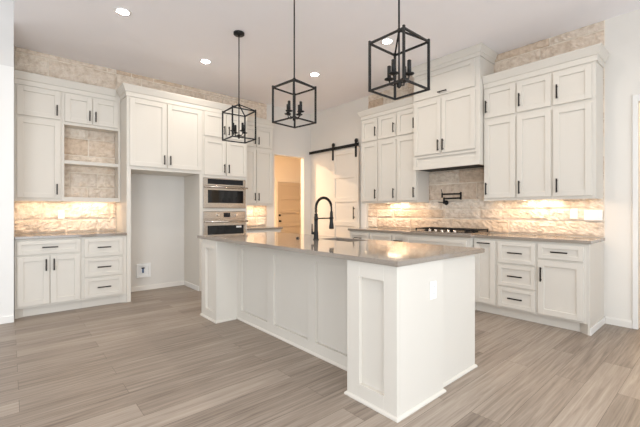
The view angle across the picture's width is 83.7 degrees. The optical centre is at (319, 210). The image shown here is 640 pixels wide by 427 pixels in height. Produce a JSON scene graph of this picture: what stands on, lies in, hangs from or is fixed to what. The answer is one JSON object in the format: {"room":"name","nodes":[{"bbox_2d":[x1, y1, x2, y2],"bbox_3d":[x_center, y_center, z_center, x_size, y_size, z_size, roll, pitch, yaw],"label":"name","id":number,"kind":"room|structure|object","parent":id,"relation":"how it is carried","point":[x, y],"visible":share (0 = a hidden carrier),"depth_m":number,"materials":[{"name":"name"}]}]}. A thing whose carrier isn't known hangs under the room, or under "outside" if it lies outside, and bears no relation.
{"room":"kitchen","nodes":[
{"label":"kitchen","id":0,"kind":"room"},
{"bbox_2d":[0,0,13,66],"bbox_3d":[-4.240,-0.890,3.684,1.634,4.200,0.835,0,0,-41],"label":"wall pier","id":1,"kind":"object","parent":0,"point":[6,6],"visible":0.33,"depth_m":3.87,"materials":[{"name":"beige paint"}]},
{"bbox_2d":[0,65,13,316],"bbox_3d":[-3.960,-0.216,3.362,1.634,2.702,0.020,0,0,-41],"label":"trim","id":2,"kind":"structure","parent":1,"relation":"attached to","point":[6,72],"depth_m":3.85,"materials":[{"name":"white paint"}]},
{"bbox_2d":[0,315,13,323],"bbox_3d":[-3.954,1.173,3.357,1.636,0.075,0.035,0,0,-41],"label":"baseboard","id":3,"kind":"object","parent":1,"relation":"attached to","point":[7,319],"visible":1,"depth_m":3.85,"materials":[{"name":"white paint"}]},
{"bbox_2d":[14,46,266,233],"bbox_3d":[-2.415,-0.885,5.659,3.700,2.345,0.049,0,0,-41],"label":"stone wall","id":4,"kind":"structure","parent":0,"point":[79,145],"depth_m":4.94,"materials":[{"name":"stone"}]},
{"bbox_2d":[14,83,61,201],"bbox_3d":[-3.533,-0.900,4.480,0.464,1.550,0.272,0,0,-41],"label":"upper cabinet","id":5,"kind":"object","parent":4,"relation":"attached to","point":[37,111],"visible":0.98,"depth_m":4.40,"materials":[{"name":"beige paint"}]},
{"bbox_2d":[58,210,63,218],"bbox_3d":[-3.438,0.045,4.741,0.072,0.116,0.008,0,0,-41],"label":"wall outlet","id":6,"kind":"object","parent":4,"relation":"attached to","point":[60,212],"visible":1,"depth_m":4.74,"materials":[{"name":"white plastic"}]},
{"bbox_2d":[60,91,119,201],"bbox_3d":[-3.107,-0.900,4.850,0.662,1.550,0.272,0,0,-41],"label":"upper cabinet","id":7,"kind":"object","parent":4,"relation":"attached to","point":[81,112],"visible":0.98,"depth_m":4.79,"materials":[{"name":"beige paint"}]},
{"bbox_2d":[247,125,272,205],"bbox_3d":[-1.219,-0.887,6.492,0.745,1.575,0.272,0,0,-41],"label":"upper cabinet","id":8,"kind":"object","parent":4,"relation":"attached to","point":[260,150],"visible":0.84,"depth_m":6.49,"materials":[{"name":"beige paint"}]},
{"bbox_2d":[247,116,274,128],"bbox_3d":[-1.176,-1.601,6.529,0.745,0.147,0.272,0,0,-41],"label":"crown molding","id":9,"kind":"structure","parent":8,"relation":"attached to","point":[260,122],"depth_m":6.47,"materials":[{"name":"beige paint"}]},
{"bbox_2d":[29,105,310,286],"bbox_3d":[-1.235,-0.425,6.783,6.964,3.270,0.100,0,0,-41],"label":"wall","id":10,"kind":"structure","parent":0,"point":[157,201],"depth_m":5.68,"materials":[{"name":"grey paint"}]},
{"bbox_2d":[136,263,150,277],"bbox_3d":[-2.685,0.905,5.436,0.200,0.210,0.030,0,0,-41],"label":"outlet box","id":11,"kind":"object","parent":10,"relation":"attached to","point":[142,270],"visible":1,"depth_m":5.43,"materials":[{"name":"white plastic"}]},
{"bbox_2d":[131,281,183,291],"bbox_3d":[-2.577,1.174,5.540,0.936,0.072,0.016,0,0,-41],"label":"baseboard","id":12,"kind":"structure","parent":10,"relation":"attached to","point":[177,283],"depth_m":5.56,"materials":[{"name":"white paint"}]},
{"bbox_2d":[274,153,304,233],"bbox_3d":[-0.651,0.037,7.292,0.775,2.345,0.102,0,0,-41],"label":"trim","id":13,"kind":"structure","parent":10,"relation":"attached to","point":[302,158],"depth_m":7.51,"materials":[{"name":"white paint"}]},
{"bbox_2d":[274,155,300,226],"bbox_3d":[-1.526,-0.165,9.605,3.900,2.750,0.100,0,0,-41],"label":"wall","id":14,"kind":"structure","parent":0,"point":[284,167],"depth_m":10.04,"materials":[{"name":"paint"}]},
{"bbox_2d":[275,178,300,226],"bbox_3d":[-0.827,0.155,10.134,1.050,2.110,0.018,0,0,-41],"label":"trim","id":15,"kind":"structure","parent":14,"relation":"attached to","point":[276,179],"depth_m":9.82,"materials":[{"name":"paint"}]},
{"bbox_2d":[278,182,300,233],"bbox_3d":[-0.823,0.200,10.134,0.885,2.010,0.111,0,0,-41],"label":"door","id":16,"kind":"structure","parent":14,"relation":"in","point":[289,194],"depth_m":10.14,"materials":[{"name":"beige paint"}]},
{"bbox_2d":[0,285,639,426],"bbox_3d":[-1.368,1.260,3.250,12.200,0.100,10.100,0,0,-41],"label":"floor","id":17,"kind":"structure","parent":0,"point":[152,359],"depth_m":2.59,"materials":[{"name":"grey wood"}]},
{"bbox_2d":[14,237,81,318],"bbox_3d":[-3.363,0.765,4.412,0.631,0.890,0.686,0,0,-41],"label":"base cabinet","id":18,"kind":"object","parent":17,"relation":"on","point":[48,271],"visible":1,"depth_m":4.17,"materials":[{"name":"beige paint"}]},
{"bbox_2d":[14,231,126,239],"bbox_3d":[-3.174,0.304,4.570,1.130,0.032,0.618,0,0,-41],"label":"countertop","id":19,"kind":"structure","parent":18,"relation":"on","point":[98,233],"depth_m":4.38,"materials":[{"name":"beige stone"}]},
{"bbox_2d":[81,235,125,307],"bbox_3d":[-2.938,0.765,4.782,0.495,0.890,0.686,0,0,-41],"label":"base cabinet","id":20,"kind":"object","parent":17,"relation":"on","point":[103,257],"visible":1,"depth_m":4.55,"materials":[{"name":"beige paint"}]},
{"bbox_2d":[116,96,201,301],"bbox_3d":[-2.359,-0.233,5.285,1.034,2.885,0.686,0,0,-41],"label":"surround","id":21,"kind":"object","parent":17,"relation":"on","point":[157,138],"visible":0.94,"depth_m":5.05,"materials":[{"name":"beige paint"}]},
{"bbox_2d":[14,70,247,118],"bbox_3d":[-2.413,-1.601,5.066,2.925,0.147,0.426,0,0,-41],"label":"crown molding","id":22,"kind":"structure","parent":21,"relation":"attached to","point":[125,89],"depth_m":4.81,"materials":[{"name":"beige paint"}]},
{"bbox_2d":[202,110,246,234],"bbox_3d":[-1.682,-0.233,5.874,0.760,2.885,0.686,0,0,-41],"label":"tall cabinet","id":23,"kind":"object","parent":17,"relation":"on","point":[221,159],"visible":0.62,"depth_m":5.60,"materials":[{"name":"beige paint"}]},
{"bbox_2d":[203,177,247,207],"bbox_3d":[-1.606,-0.277,5.771,0.722,0.462,0.481,0,0,-41],"label":"microwave","id":24,"kind":"object","parent":23,"relation":"in","point":[217,192],"visible":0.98,"depth_m":5.61,"materials":[{"name":"silver metal"}]},
{"bbox_2d":[203,211,247,234],"bbox_3d":[-1.637,0.371,5.807,0.722,0.729,0.587,0,0,-41],"label":"wall oven","id":25,"kind":"object","parent":23,"relation":"in","point":[214,222],"visible":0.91,"depth_m":5.61,"materials":[{"name":"silver metal"}]},
{"bbox_2d":[247,229,280,232],"bbox_3d":[-1.139,0.765,6.345,0.673,0.890,0.686,0,0,-41],"label":"base cabinet","id":26,"kind":"object","parent":17,"relation":"on","point":[270,230],"visible":0.08,"depth_m":6.10,"materials":[{"name":"beige paint"}]},
{"bbox_2d":[247,226,282,229],"bbox_3d":[-1.126,0.304,6.349,0.699,0.032,0.618,0,0,-41],"label":"countertop","id":27,"kind":"structure","parent":26,"relation":"on","point":[252,227],"depth_m":6.23,"materials":[{"name":"beige stone"}]},
{"bbox_2d":[200,239,477,422],"bbox_3d":[-0.073,0.765,3.449,1.073,0.890,2.806,0,0,-41],"label":"kitchen island","id":28,"kind":"object","parent":17,"relation":"on","point":[398,348],"visible":0.77,"depth_m":2.58,"materials":[{"name":"beige paint"}]},
{"bbox_2d":[197,232,484,266],"bbox_3d":[-0.088,0.304,3.480,1.097,0.032,2.882,0,0,-41],"label":"island countertop","id":29,"kind":"structure","parent":28,"relation":"on","point":[382,252],"depth_m":2.84,"materials":[{"name":"beige stone"}]},
{"bbox_2d":[311,197,333,239],"bbox_3d":[0.027,0.069,3.670,0.266,0.438,0.095,0,0,-41],"label":"kitchen faucet","id":30,"kind":"object","parent":29,"relation":"on","point":[331,225],"visible":1,"depth_m":3.60,"materials":[{"name":"black metal"}]},
{"bbox_2d":[430,280,435,299],"bbox_3d":[0.731,0.510,2.302,0.072,0.116,0.008,0,0,-41],"label":"wall outlet","id":31,"kind":"object","parent":28,"relation":"attached to","point":[432,283],"visible":1,"depth_m":2.29,"materials":[{"name":"white plastic"}]},
{"bbox_2d":[350,230,369,238],"bbox_3d":[0.842,0.765,5.923,0.656,0.890,0.434,0,0,-41],"label":"base cabinet","id":32,"kind":"object","parent":17,"relation":"on","point":[353,234],"visible":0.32,"depth_m":5.72,"materials":[{"name":"beige paint"}]},
{"bbox_2d":[370,232,392,240],"bbox_3d":[1.129,0.765,5.593,0.656,0.890,0.439,0,0,-41],"label":"base cabinet","id":33,"kind":"object","parent":17,"relation":"on","point":[385,236],"visible":0.2,"depth_m":5.39,"materials":[{"name":"beige paint"}]},
{"bbox_2d":[392,233,403,241],"bbox_3d":[1.358,0.765,5.329,0.656,0.890,0.257,0,0,-41],"label":"base cabinet","id":34,"kind":"object","parent":17,"relation":"on","point":[399,237],"visible":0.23,"depth_m":5.16,"materials":[{"name":"beige paint"}]},
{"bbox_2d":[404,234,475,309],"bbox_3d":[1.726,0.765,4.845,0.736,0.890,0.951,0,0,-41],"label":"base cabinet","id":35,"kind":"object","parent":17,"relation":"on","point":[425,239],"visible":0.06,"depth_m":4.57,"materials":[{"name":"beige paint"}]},
{"bbox_2d":[348,227,604,243],"bbox_3d":[1.723,0.304,4.837,0.663,0.032,3.280,0,0,-41],"label":"countertop","id":36,"kind":"structure","parent":35,"relation":"on","point":[545,238],"depth_m":4.20,"materials":[{"name":"beige stone"}]},
{"bbox_2d":[411,227,489,233],"bbox_3d":[1.759,0.263,4.881,0.520,0.050,0.880,0,0,-41],"label":"cooktop","id":37,"kind":"object","parent":36,"relation":"in","point":[427,229],"visible":1,"depth_m":4.75,"materials":[{"name":"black metal"}]},
{"bbox_2d":[474,238,498,314],"bbox_3d":[2.160,0.765,4.407,0.656,0.890,0.273,0,0,-41],"label":"base cabinet","id":38,"kind":"object","parent":17,"relation":"on","point":[486,262],"visible":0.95,"depth_m":4.21,"materials":[{"name":"beige paint"}]},
{"bbox_2d":[497,239,538,322],"bbox_3d":[2.385,0.765,4.147,0.656,0.890,0.413,0,0,-41],"label":"base cabinet","id":39,"kind":"object","parent":17,"relation":"on","point":[516,259],"visible":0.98,"depth_m":3.95,"materials":[{"name":"beige paint"}]},
{"bbox_2d":[537,241,604,335],"bbox_3d":[2.676,0.765,3.813,0.656,0.890,0.471,0,0,-41],"label":"base cabinet","id":40,"kind":"object","parent":17,"relation":"on","point":[570,276],"visible":0.98,"depth_m":3.62,"materials":[{"name":"beige paint"}]},
{"bbox_2d":[14,0,639,113],"bbox_3d":[1.327,-2.575,3.989,7.164,1.030,7.680,0,0,-41],"label":"ceiling","id":41,"kind":"structure","parent":0,"point":[165,40],"depth_m":4.12,"materials":[{"name":"paint"}]},
{"bbox_2d":[114,7,130,15],"bbox_3d":[-2.032,-2.054,3.679,0.156,0.010,0.156,0,0,-41],"label":"recessed light","id":42,"kind":"object","parent":41,"relation":"in","point":[120,10],"visible":1,"depth_m":3.67,"materials":[{"name":"white paint"}]},
{"bbox_2d":[200,59,210,63],"bbox_3d":[-1.571,-2.054,4.902,0.156,0.010,0.156,0,0,-41],"label":"recessed light","id":43,"kind":"object","parent":41,"relation":"in","point":[206,61],"visible":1,"depth_m":4.89,"materials":[{"name":"white paint"}]},
{"bbox_2d":[222,30,255,143],"bbox_3d":[-0.936,-1.438,4.126,0.294,1.242,0.294,0,0,-37],"label":"pendant light","id":44,"kind":"object","parent":41,"relation":"hanging from","point":[238,33],"visible":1,"depth_m":4.12,"materials":[{"name":"black metal"}]},
{"bbox_2d":[272,0,316,127],"bbox_3d":[-0.240,-1.438,3.324,0.294,1.242,0.294,0,0,42],"label":"pendant light","id":45,"kind":"object","parent":41,"relation":"hanging from","point":[294,79],"visible":1,"depth_m":3.32,"materials":[{"name":"black metal"}]},
{"bbox_2d":[310,72,319,75],"bbox_3d":[-0.079,-2.054,5.364,0.156,0.010,0.156,0,0,-41],"label":"recessed light","id":46,"kind":"object","parent":41,"relation":"in","point":[311,73],"visible":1,"depth_m":5.36,"materials":[{"name":"white paint"}]},
{"bbox_2d":[381,38,393,43],"bbox_3d":[0.813,-2.054,4.324,0.156,0.010,0.156,0,0,-41],"label":"recessed light","id":47,"kind":"object","parent":41,"relation":"in","point":[385,40],"visible":1,"depth_m":4.32,"materials":[{"name":"white paint"}]},
{"bbox_2d":[368,0,429,99],"bbox_3d":[0.538,-1.438,2.430,0.294,1.242,0.294,0,0,-41],"label":"pendant light","id":48,"kind":"object","parent":41,"relation":"hanging from","point":[391,70],"visible":1,"depth_m":2.42,"materials":[{"name":"black metal"}]},
{"bbox_2d":[311,9,639,328],"bbox_3d":[2.294,-0.425,4.830,0.100,3.270,7.480,0,0,-41],"label":"wall","id":49,"kind":"structure","parent":0,"point":[340,125],"depth_m":3.80,"materials":[{"name":"white paint"}]},
{"bbox_2d":[309,142,358,154],"bbox_3d":[0.258,-1.220,7.048,0.060,0.056,1.420,0,0,-41],"label":"door track","id":50,"kind":"object","parent":49,"relation":"attached to","point":[353,144],"visible":1,"depth_m":6.97,"materials":[{"name":"black metal"}]},
{"bbox_2d":[331,138,358,237],"bbox_3d":[0.457,-0.070,6.764,0.075,2.521,0.720,0,0,-41],"label":"barn door","id":51,"kind":"structure","parent":50,"relation":"hanging from","point":[344,163],"depth_m":6.76,"materials":[{"name":"paint"}]},
{"bbox_2d":[361,121,366,227],"bbox_3d":[0.793,-0.240,6.466,0.018,2.900,0.120,0,0,-41],"label":"trim","id":52,"kind":"structure","parent":49,"relation":"attached to","point":[363,206],"depth_m":6.46,"materials":[{"name":"white paint"}]},
{"bbox_2d":[605,316,631,327],"bbox_3d":[3.146,1.172,3.761,0.016,0.076,0.220,0,0,-41],"label":"baseboard","id":53,"kind":"structure","parent":49,"relation":"attached to","point":[608,320],"depth_m":3.75,"materials":[{"name":"white paint"}]},
{"bbox_2d":[632,94,639,329],"bbox_3d":[3.574,0.010,3.268,0.018,2.400,1.084,0,0,-41],"label":"trim","id":54,"kind":"structure","parent":49,"relation":"attached to","point":[635,98],"depth_m":3.65,"materials":[{"name":"white paint"}]},
{"bbox_2d":[368,20,604,237],"bbox_3d":[1.955,-0.885,5.105,0.050,2.345,3.360,0,0,-41],"label":"stone wall","id":55,"kind":"structure","parent":0,"point":[537,217],"depth_m":4.64,"materials":[{"name":"stone"}]},
{"bbox_2d":[361,116,378,203],"bbox_3d":[0.920,-0.901,5.989,0.362,1.548,0.362,0,0,-41],"label":"upper cabinet","id":56,"kind":"object","parent":55,"relation":"attached to","point":[369,127],"visible":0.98,"depth_m":5.91,"materials":[{"name":"beige paint"}]},
{"bbox_2d":[357,96,413,120],"bbox_3d":[1.142,-1.601,5.735,0.362,0.147,1.152,0,0,-41],"label":"crown molding","id":57,"kind":"structure","parent":56,"relation":"attached to","point":[407,103],"depth_m":5.59,"materials":[{"name":"beige paint"}]},
{"bbox_2d":[378,112,396,202],"bbox_3d":[1.159,-0.901,5.715,0.362,1.548,0.364,0,0,-41],"label":"upper cabinet","id":58,"kind":"object","parent":55,"relation":"attached to","point":[387,124],"visible":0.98,"depth_m":5.62,"materials":[{"name":"beige paint"}]},
{"bbox_2d":[397,107,428,202],"bbox_3d":[1.399,-0.901,5.439,0.362,1.548,0.364,0,0,-41],"label":"upper cabinet","id":59,"kind":"object","parent":55,"relation":"attached to","point":[412,186],"visible":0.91,"depth_m":5.35,"materials":[{"name":"beige paint"}]},
{"bbox_2d":[438,189,461,204],"bbox_3d":[1.860,-0.200,5.093,0.134,0.223,0.354,0,0,-41],"label":"pot filler","id":60,"kind":"object","parent":55,"relation":"attached to","point":[445,202],"visible":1,"depth_m":5.07,"materials":[{"name":"black metal"}]},
{"bbox_2d":[413,56,493,172],"bbox_3d":[1.798,-1.318,4.903,0.462,1.476,0.961,0,0,-41],"label":"range hood","id":61,"kind":"object","parent":55,"relation":"attached to","point":[449,116],"visible":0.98,"depth_m":4.70,"materials":[{"name":"beige paint"}]},
{"bbox_2d":[411,43,497,77],"bbox_3d":[1.802,-1.991,4.907,0.452,0.132,1.054,0,0,-41],"label":"crown molding","id":62,"kind":"structure","parent":61,"relation":"attached to","point":[480,49],"depth_m":4.64,"materials":[{"name":"beige paint"}]},
{"bbox_2d":[484,81,521,200],"bbox_3d":[2.280,-0.901,4.425,0.362,1.548,0.380,0,0,-41],"label":"upper cabinet","id":63,"kind":"object","parent":55,"relation":"attached to","point":[500,102],"visible":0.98,"depth_m":4.33,"materials":[{"name":"beige paint"}]},
{"bbox_2d":[517,72,552,200],"bbox_3d":[2.526,-0.901,4.142,0.362,1.548,0.367,0,0,-41],"label":"upper cabinet","id":64,"kind":"object","parent":55,"relation":"attached to","point":[534,94],"visible":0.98,"depth_m":4.04,"materials":[{"name":"beige paint"}]},
{"bbox_2d":[570,209,576,218],"bbox_3d":[2.862,0.030,4.029,0.008,0.116,0.072,0,0,-41],"label":"wall outlet","id":65,"kind":"object","parent":55,"relation":"attached to","point":[573,212],"visible":1,"depth_m":4.03,"materials":[{"name":"white plastic"}]},
{"bbox_2d":[552,61,602,199],"bbox_3d":[2.774,-0.901,3.857,0.362,1.548,0.386,0,0,-41],"label":"upper cabinet","id":66,"kind":"object","parent":55,"relation":"attached to","point":[577,91],"visible":1,"depth_m":3.75,"materials":[{"name":"beige paint"}]},
{"bbox_2d":[482,43,609,88],"bbox_3d":[2.546,-1.601,4.119,0.362,0.147,1.192,0,0,-41],"label":"crown molding","id":67,"kind":"structure","parent":66,"relation":"attached to","point":[598,52],"depth_m":3.91,"materials":[{"name":"beige paint"}]},
{"bbox_2d":[584,210,602,219],"bbox_3d":[2.979,0.044,3.895,0.009,0.116,0.164,0,0,-41],"label":"switch plate","id":68,"kind":"object","parent":55,"relation":"attached to","point":[588,214],"visible":1,"depth_m":3.89,"materials":[{"name":"white plastic"}]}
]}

